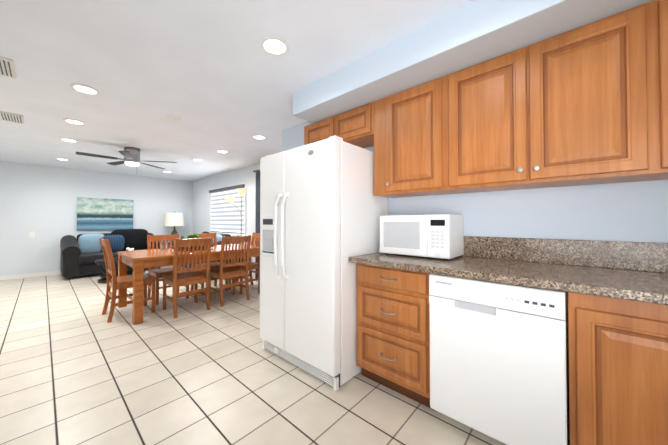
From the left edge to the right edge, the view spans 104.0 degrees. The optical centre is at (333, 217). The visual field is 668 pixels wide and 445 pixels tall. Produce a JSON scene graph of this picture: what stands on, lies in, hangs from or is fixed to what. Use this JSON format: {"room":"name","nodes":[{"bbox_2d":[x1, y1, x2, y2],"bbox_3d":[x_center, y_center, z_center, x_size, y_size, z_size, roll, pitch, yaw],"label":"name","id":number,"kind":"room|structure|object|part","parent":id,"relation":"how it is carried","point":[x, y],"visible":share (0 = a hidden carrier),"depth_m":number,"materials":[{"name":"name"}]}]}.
{"room":"kitchen","nodes":[
{"label":"kitchen","id":0,"kind":"room"},
{"bbox_2d":[0,161,192,275],"bbox_3d":[-6.512,0.065,5.366,0.140,2.380,6.700,-1,-1,42],"label":"wall","id":1,"kind":"structure","parent":0,"point":[40,201],"depth_m":5.88,"materials":[{"name":"paint"}]},
{"bbox_2d":[0,270,61,280],"bbox_3d":[-6.450,1.210,5.362,0.015,0.090,6.600,-1,-1,42],"label":"baseboard","id":2,"kind":"structure","parent":1,"relation":"attached to","point":[21,276],"depth_m":5.45,"materials":[{"name":"white wood"}]},
{"bbox_2d":[29,232,34,237],"bbox_3d":[-6.351,0.356,5.486,0.011,0.120,0.080,-1,-1,42],"label":"switch plate","id":3,"kind":"object","parent":1,"relation":"attached to","point":[31,234],"visible":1,"depth_m":5.48,"materials":[{"name":"white plastic"}]},
{"bbox_3d":[-5.547,-0.081,6.370,0.038,0.760,1.040,-1,-1,42],"label":"art picture","id":4,"kind":"part","parent":1,"relation":"part of"},
{"bbox_2d":[192,164,259,270],"bbox_3d":[-2.173,0.074,6.047,5.700,2.380,0.100,-1,-1,42],"label":"wall","id":5,"kind":"structure","parent":0,"point":[201,207],"depth_m":6.63,"materials":[{"name":"paint"}]},
{"bbox_2d":[209,183,245,235],"bbox_3d":[-2.641,-0.166,6.352,1.850,1.200,0.070,-1,-1,42],"label":"window blind","id":6,"kind":"object","parent":5,"relation":"attached to","point":[225,216],"visible":0.79,"depth_m":6.32,"materials":[{"name":"white plastic"}]},
{"bbox_2d":[253,170,259,277],"bbox_3d":[-1.078,0.116,4.925,1.572,2.225,0.108,-1,-1,42],"label":"curtain","id":7,"kind":"object","parent":5,"relation":"attached to","point":[257,221],"visible":0.35,"depth_m":5.32,"materials":[{"name":"fabric"}]},
{"bbox_2d":[0,0,472,180],"bbox_3d":[-2.543,-1.234,1.901,10.700,0.120,6.800,-1,-1,42],"label":"ceiling","id":8,"kind":"structure","parent":0,"point":[212,75],"depth_m":2.08,"materials":[{"name":"paint"}]},
{"bbox_2d":[0,56,15,78],"bbox_3d":[-2.580,-1.164,1.994,0.360,0.015,0.180,-1,-1,42],"label":"ceiling vent","id":9,"kind":"object","parent":8,"relation":"in","point":[7,68],"depth_m":2.02,"materials":[{"name":"silver metal"}]},
{"bbox_2d":[0,111,24,123],"bbox_3d":[-3.713,-1.150,3.007,0.360,0.015,0.180,-1,-1,42],"label":"ceiling vent","id":10,"kind":"object","parent":8,"relation":"in","point":[5,116],"depth_m":2.99,"materials":[{"name":"silver metal"}]},
{"bbox_2d":[59,138,77,141],"bbox_3d":[-3.893,-1.142,3.828,0.212,0.010,0.185,-1,-1,42],"label":"recessed light","id":11,"kind":"object","parent":8,"relation":"in","point":[64,139],"depth_m":3.85,"materials":[{"name":"white"}]},
{"bbox_2d":[63,118,85,124],"bbox_3d":[-3.105,-1.152,3.127,0.204,0.010,0.189,-1,-1,42],"label":"recessed light","id":12,"kind":"object","parent":8,"relation":"in","point":[72,121],"depth_m":3.13,"materials":[{"name":"white"}]},
{"bbox_2d":[70,83,99,94],"bbox_3d":[-2.246,-1.162,2.357,0.205,0.010,0.192,-1,-1,42],"label":"recessed light","id":13,"kind":"object","parent":8,"relation":"in","point":[82,88],"depth_m":2.36,"materials":[{"name":"white"}]},
{"bbox_2d":[75,147,176,168],"bbox_3d":[-3.364,-0.930,4.268,1.286,0.419,1.230,-1,-1,42],"label":"ceiling fan","id":14,"kind":"object","parent":8,"relation":"hanging from","point":[131,155],"visible":1,"depth_m":4.22,"materials":[{"name":"silver metal"}]},
{"bbox_2d":[167,116,179,122],"bbox_3d":[-1.863,-1.139,3.036,0.130,0.037,0.130,-1,-1,42],"label":"smoke detector","id":15,"kind":"object","parent":8,"relation":"attached to","point":[174,119],"visible":1,"depth_m":3.00,"materials":[{"name":"white plastic"}]},
{"bbox_2d":[252,135,265,139],"bbox_3d":[-1.060,-1.144,3.695,0.200,0.010,0.186,-1,-1,42],"label":"recessed light","id":16,"kind":"object","parent":8,"relation":"in","point":[260,137],"depth_m":3.72,"materials":[{"name":"white"}]},
{"bbox_2d":[260,36,289,55],"bbox_3d":[-0.403,-1.171,1.777,0.197,0.010,0.199,-1,-1,42],"label":"recessed light","id":17,"kind":"object","parent":8,"relation":"in","point":[274,45],"depth_m":1.78,"materials":[{"name":"white"}]},
{"bbox_2d":[293,0,652,122],"bbox_3d":[1.293,-1.076,1.313,4.000,0.213,0.560,-1,-1,42],"label":"soffit beam","id":18,"kind":"structure","parent":8,"relation":"attached to","point":[471,33],"depth_m":1.55,"materials":[{"name":"paint"}]},
{"bbox_2d":[0,266,569,444],"bbox_3d":[-2.543,1.266,1.866,10.700,0.120,6.800,-1,-1,42],"label":"floor","id":19,"kind":"structure","parent":0,"point":[76,368],"depth_m":1.87,"materials":[{"name":"tile"}]},
{"bbox_2d":[60,229,161,279],"bbox_3d":[-5.114,0.768,6.098,0.975,0.993,1.770,-1,-1,42],"label":"sofa","id":20,"kind":"object","parent":19,"relation":"on","point":[81,254],"visible":0.73,"depth_m":5.73,"materials":[{"name":"fabric"}]},
{"bbox_2d":[95,257,144,283],"bbox_3d":[-4.271,1.038,5.293,0.660,0.429,0.860,-1,-1,42],"label":"coffee table","id":21,"kind":"object","parent":19,"relation":"on","point":[103,276],"visible":0.21,"depth_m":5.00,"materials":[{"name":"brown wood"}]},
{"bbox_2d":[99,238,156,322],"bbox_3d":[-2.638,0.743,3.342,0.440,0.978,0.518,-1,-1,42],"label":"chair","id":22,"kind":"object","parent":19,"relation":"on","point":[114,283],"visible":0.96,"depth_m":3.27,"materials":[{"name":"brown wood"}]},
{"bbox_2d":[147,234,188,304],"bbox_3d":[-2.544,0.752,4.001,0.518,0.978,0.440,-1,-1,42],"label":"chair","id":23,"kind":"object","parent":19,"relation":"on","point":[159,273],"visible":0.35,"depth_m":3.98,"materials":[{"name":"brown wood"}]},
{"bbox_2d":[162,237,211,318],"bbox_3d":[-1.957,0.745,3.476,0.518,0.978,0.440,-1,-1,42],"label":"chair","id":24,"kind":"object","parent":19,"relation":"on","point":[176,279],"visible":1,"depth_m":3.38,"materials":[{"name":"brown wood"}]},
{"bbox_2d":[117,244,259,324],"bbox_3d":[-2.052,0.854,3.936,0.990,0.759,1.760,-1,-1,42],"label":"table","id":25,"kind":"object","parent":19,"relation":"on","point":[138,261],"visible":0.69,"depth_m":3.30,"materials":[{"name":"brown wood"}]},
{"bbox_2d":[160,242,167,249],"bbox_3d":[-2.519,0.421,3.870,0.040,0.104,0.100,-1,-1,42],"label":"shakers","id":26,"kind":"object","parent":25,"relation":"on","point":[166,246],"visible":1,"depth_m":3.86,"materials":[{"name":"silver metal"}]},
{"bbox_2d":[171,233,214,249],"bbox_3d":[-2.112,0.354,3.936,0.370,0.240,0.629,-1,-1,42],"label":"centerpiece","id":27,"kind":"object","parent":25,"relation":"on","point":[191,236],"visible":0.44,"depth_m":3.88,"materials":[{"name":"green plant"}]},
{"bbox_2d":[172,231,242,277],"bbox_3d":[-2.853,0.789,5.884,1.690,0.944,0.975,-1,-1,42],"label":"loveseat","id":28,"kind":"object","parent":19,"relation":"on","point":[219,237],"visible":0.06,"depth_m":5.57,"materials":[{"name":"fabric"}]},
{"bbox_2d":[191,233,227,295],"bbox_3d":[-2.134,0.759,4.459,0.518,0.978,0.440,-1,-1,42],"label":"chair","id":29,"kind":"object","parent":19,"relation":"on","point":[215,265],"visible":0.31,"depth_m":4.47,"materials":[{"name":"brown wood"}]},
{"bbox_2d":[209,235,250,306],"bbox_3d":[-1.570,0.751,3.908,0.518,0.978,0.440,-1,-1,42],"label":"chair","id":30,"kind":"object","parent":19,"relation":"on","point":[221,273],"visible":1,"depth_m":3.80,"materials":[{"name":"brown wood"}]},
{"bbox_2d":[225,189,245,278],"bbox_3d":[-2.062,0.332,5.535,0.596,1.849,0.309,-1,-1,42],"label":"floor lamp","id":31,"kind":"object","parent":19,"relation":"on","point":[230,198],"visible":0.79,"depth_m":5.44,"materials":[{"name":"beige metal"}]},
{"bbox_2d":[228,232,259,293],"bbox_3d":[-1.503,0.760,4.551,0.440,0.978,0.518,-1,-1,42],"label":"chair","id":32,"kind":"object","parent":19,"relation":"on","point":[253,265],"visible":0.4,"depth_m":4.62,"materials":[{"name":"brown wood"}]},
{"bbox_2d":[260,135,387,390],"bbox_3d":[-0.123,0.315,2.350,0.920,1.790,0.812,-1,-1,42],"label":"fridge","id":33,"kind":"object","parent":19,"relation":"on","point":[323,208],"visible":0.96,"depth_m":1.99,"materials":[{"name":"white metal"}]},
{"bbox_2d":[357,264,435,410],"bbox_3d":[0.549,0.767,1.959,0.565,0.879,0.547,-1,-1,42],"label":"base cabinet","id":34,"kind":"object","parent":19,"relation":"on","point":[396,310],"depth_m":1.71,"materials":[{"name":"brown wood"}]},
{"bbox_2d":[429,274,567,444],"bbox_3d":[0.961,0.763,1.530,0.610,0.868,0.540,-1,-1,42],"label":"dishwasher","id":35,"kind":"object","parent":19,"relation":"on","point":[498,352],"depth_m":1.29,"materials":[{"name":"white metal"}]},
{"bbox_2d":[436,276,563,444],"bbox_3d":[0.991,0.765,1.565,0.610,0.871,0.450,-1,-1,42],"label":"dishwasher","id":36,"kind":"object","parent":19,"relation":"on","point":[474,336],"depth_m":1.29,"materials":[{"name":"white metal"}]},
{"bbox_2d":[349,252,667,307],"bbox_3d":[1.201,0.298,1.332,2.388,0.040,0.623,-1,-1,42],"label":"countertop","id":37,"kind":"structure","parent":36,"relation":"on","point":[610,283],"depth_m":1.30,"materials":[{"name":"brown stone"}]},
{"bbox_2d":[380,214,463,259],"bbox_3d":[0.653,0.134,1.979,0.525,0.304,0.335,-1,-1,42],"label":"microwave","id":38,"kind":"object","parent":37,"relation":"on","point":[441,236],"visible":1,"depth_m":1.83,"materials":[{"name":"white"}]},
{"bbox_2d":[564,292,667,444],"bbox_3d":[1.572,0.754,1.044,0.940,0.879,0.547,-1,-1,42],"label":"base cabinet","id":39,"kind":"object","parent":19,"relation":"on","point":[618,349],"depth_m":1.06,"materials":[{"name":"brown wood"}]},
{"bbox_3d":[-4.434,0.975,7.211,0.500,0.609,0.500,-1,-1,42],"label":"end table","id":40,"kind":"object","parent":19,"relation":"on","visible":0},
{"bbox_2d":[165,212,183,241],"bbox_3d":[-4.421,0.248,7.237,0.470,0.845,0.470,-1,-1,42],"label":"table lamp","id":41,"kind":"object","parent":40,"relation":"on","point":[174,219],"visible":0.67,"depth_m":7.07,"materials":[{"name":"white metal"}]},
{"bbox_2d":[282,121,667,418],"bbox_3d":[1.515,0.019,2.146,5.000,2.380,1.000,-1,-1,42],"label":"wall","id":42,"kind":"structure","parent":0,"point":[631,211],"depth_m":1.60,"materials":[{"name":"paint"}]},
{"bbox_2d":[304,117,331,144],"bbox_3d":[-0.056,-0.816,2.675,0.429,0.265,0.320,-1,-1,42],"label":"upper cabinet","id":43,"kind":"object","parent":42,"relation":"attached to","point":[320,130],"depth_m":2.56,"materials":[{"name":"brown wood"}]},
{"bbox_2d":[332,104,367,147],"bbox_3d":[0.262,-0.820,2.391,0.423,0.265,0.320,-1,-1,42],"label":"upper cabinet","id":44,"kind":"object","parent":42,"relation":"attached to","point":[351,125],"depth_m":2.29,"materials":[{"name":"brown wood"}]},
{"bbox_2d":[368,78,451,197],"bbox_3d":[0.633,-0.569,2.055,0.574,0.775,0.320,-1,-1,42],"label":"upper cabinet","id":45,"kind":"object","parent":42,"relation":"attached to","point":[404,126],"depth_m":1.93,"materials":[{"name":"brown wood"}]},
{"bbox_2d":[440,3,651,193],"bbox_3d":[1.181,-0.576,1.565,0.895,0.775,0.320,-1,-1,42],"label":"upper cabinet","id":46,"kind":"object","parent":42,"relation":"attached to","point":[570,108],"depth_m":1.38,"materials":[{"name":"brown wood"}]},
{"bbox_2d":[461,236,667,271],"bbox_3d":[1.401,0.206,1.557,2.388,0.150,0.022,-1,-1,42],"label":"backsplash","id":47,"kind":"structure","parent":42,"relation":"attached to","point":[642,256],"depth_m":1.53,"materials":[{"name":"brown stone"}]},
{"bbox_2d":[640,0,667,180],"bbox_3d":[1.853,-0.585,0.964,0.909,0.775,0.320,-1,-1,42],"label":"upper cabinet","id":48,"kind":"object","parent":42,"relation":"attached to","point":[657,9],"depth_m":1.15,"materials":[{"name":"brown wood"}]}
]}

